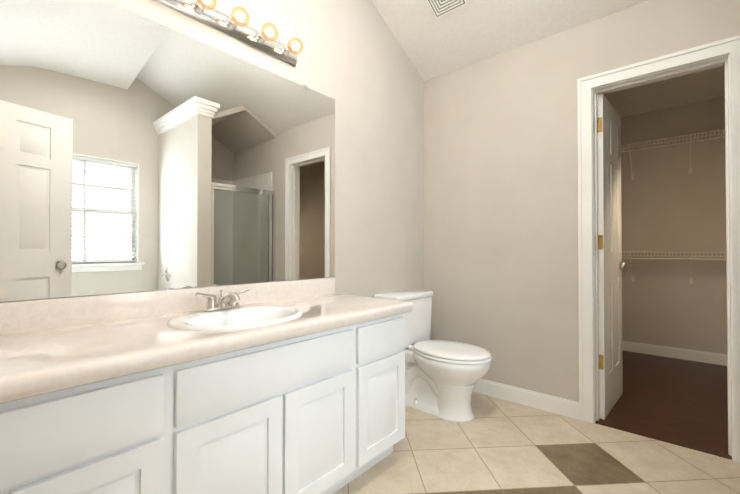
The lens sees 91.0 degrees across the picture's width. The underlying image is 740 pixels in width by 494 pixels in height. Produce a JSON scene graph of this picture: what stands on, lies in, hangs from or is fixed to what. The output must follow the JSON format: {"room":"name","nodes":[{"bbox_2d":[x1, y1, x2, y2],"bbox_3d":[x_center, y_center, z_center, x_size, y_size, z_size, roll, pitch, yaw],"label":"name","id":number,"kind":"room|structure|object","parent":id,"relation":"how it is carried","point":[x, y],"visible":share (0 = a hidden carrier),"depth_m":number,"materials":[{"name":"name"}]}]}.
{"room":"bathroom","nodes":[
{"label":"bathroom","id":0,"kind":"room"},
{"bbox_2d":[0,0,423,302],"bbox_3d":[-0.488,-0.559,2.016,0.120,3.250,2.960,0,-1,41],"label":"wall","id":1,"kind":"structure","parent":0,"point":[354,61],"depth_m":2.43,"materials":[{"name":"paint"}]},
{"bbox_2d":[0,0,334,301],"bbox_3d":[-0.771,-0.372,1.587,0.008,1.097,1.695,0,-1,41],"label":"mirror","id":2,"kind":"object","parent":1,"relation":"attached to","point":[139,153],"visible":1,"depth_m":1.44,"materials":[{"name":"silver mirror"}]},
{"bbox_2d":[0,277,334,332],"bbox_3d":[-0.768,0.228,1.574,0.021,0.100,1.686,0,-1,41],"label":"backsplash","id":3,"kind":"structure","parent":1,"relation":"attached to","point":[15,317],"depth_m":1.36,"materials":[{"name":"beige stone"}]},
{"bbox_2d":[145,0,302,68],"bbox_3d":[-0.763,-1.039,1.491,0.156,0.110,1.220,0,-1,41],"label":"sconce","id":4,"kind":"object","parent":1,"relation":"attached to","point":[207,16],"visible":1,"depth_m":1.68,"materials":[{"name":"silver metal"}]},
{"bbox_2d":[333,392,739,493],"bbox_3d":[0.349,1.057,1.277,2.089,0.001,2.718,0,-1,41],"label":"floor","id":5,"kind":"structure","parent":0,"point":[447,468],"depth_m":1.80,"materials":[{"name":"beige tile"}]},
{"bbox_2d":[0,317,404,493],"bbox_3d":[-0.570,0.692,1.384,0.562,0.736,1.664,0,-1,41],"label":"bathroom vanity","id":6,"kind":"object","parent":5,"relation":"on","point":[290,387],"depth_m":1.12,"materials":[{"name":"wood"}]},
{"bbox_2d":[0,293,411,408],"bbox_3d":[-0.555,0.299,1.389,0.584,0.050,1.686,0,-1,41],"label":"countertop","id":7,"kind":"structure","parent":6,"relation":"on","point":[34,363],"depth_m":1.04,"materials":[{"name":"beige stone"}]},
{"bbox_2d":[192,285,251,312],"bbox_3d":[-0.585,0.222,1.507,0.159,0.082,0.233,0,-1,41],"label":"faucet","id":8,"kind":"object","parent":7,"relation":"on","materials":[{"name":"silver metal"}]},
{"bbox_2d":[144,301,327,336],"bbox_3d":[-0.509,0.351,1.424,0.431,0.178,0.509,0,-1,41],"label":"sink","id":9,"kind":"object","parent":7,"relation":"in","point":[198,322],"depth_m":1.47,"materials":[{"name":"white ceramic"}]},
{"bbox_2d":[374,289,491,421],"bbox_3d":[0.446,0.697,2.425,0.731,0.746,0.456,0,-1,41],"label":"toilet","id":10,"kind":"object","parent":5,"relation":"on","point":[442,377],"visible":0.9,"depth_m":2.32,"materials":[{"name":"ceramic"}]},
{"bbox_2d":[371,0,724,116],"bbox_3d":[1.400,-1.824,1.752,3.340,0.874,5.010,0,-1,41],"label":"ceiling","id":11,"kind":"structure","parent":0,"point":[469,33],"depth_m":2.55,"materials":[{"name":"white paint"}]},
{"bbox_2d":[426,0,467,18],"bbox_3d":[0.473,-1.614,2.329,0.232,0.111,0.215,0,-1,41],"label":"ceiling vent","id":12,"kind":"object","parent":11,"relation":"in","point":[439,8],"visible":1,"depth_m":2.38,"materials":[{"name":"white metal"}]},
{"bbox_2d":[424,0,739,401],"bbox_3d":[1.704,-0.244,1.996,3.220,2.620,0.120,0,-1,41],"label":"wall","id":13,"kind":"structure","parent":0,"point":[501,206],"depth_m":2.49,"materials":[{"name":"paint"}]},
{"bbox_2d":[473,379,578,419],"bbox_3d":[0.869,1.019,2.616,1.129,0.105,0.014,0,-1,41],"label":"baseboard","id":14,"kind":"structure","parent":13,"relation":"attached to","point":[553,404],"depth_m":2.43,"materials":[{"name":"white wood"}]},
{"bbox_2d":[594,93,625,419],"bbox_3d":[1.625,0.056,2.440,0.106,2.012,0.613,0,-1,41],"label":"closet door","id":15,"kind":"structure","parent":13,"relation":"in","point":[611,265],"depth_m":2.36,"materials":[{"name":"white wood"}]},
{"bbox_2d":[577,35,739,462],"bbox_3d":[1.618,0.011,2.055,0.750,2.110,0.144,0,-1,41],"label":"door frame","id":16,"kind":"structure","parent":13,"relation":"attached to","point":[725,53],"depth_m":2.06,"materials":[{"name":"white wood"}]},
{"bbox_2d":[595,350,731,459],"bbox_3d":[2.554,1.094,2.524,1.600,0.054,2.050,0,-1,41],"label":"floor","id":17,"kind":"structure","parent":0,"point":[679,402],"depth_m":2.48,"materials":[{"name":"brown wood"}]},
{"bbox_2d":[621,97,726,353],"bbox_3d":[3.259,-0.146,3.361,1.590,2.450,0.120,0,-1,41],"label":"wall","id":18,"kind":"structure","parent":0,"point":[669,203],"depth_m":3.53,"materials":[{"name":"paint"}]},
{"bbox_2d":[622,341,726,365],"bbox_3d":[3.223,1.026,3.292,1.530,0.105,0.014,0,-1,41],"label":"baseboard","id":19,"kind":"structure","parent":18,"relation":"attached to","point":[672,352],"depth_m":3.51,"materials":[{"name":"white wood"}]}
]}

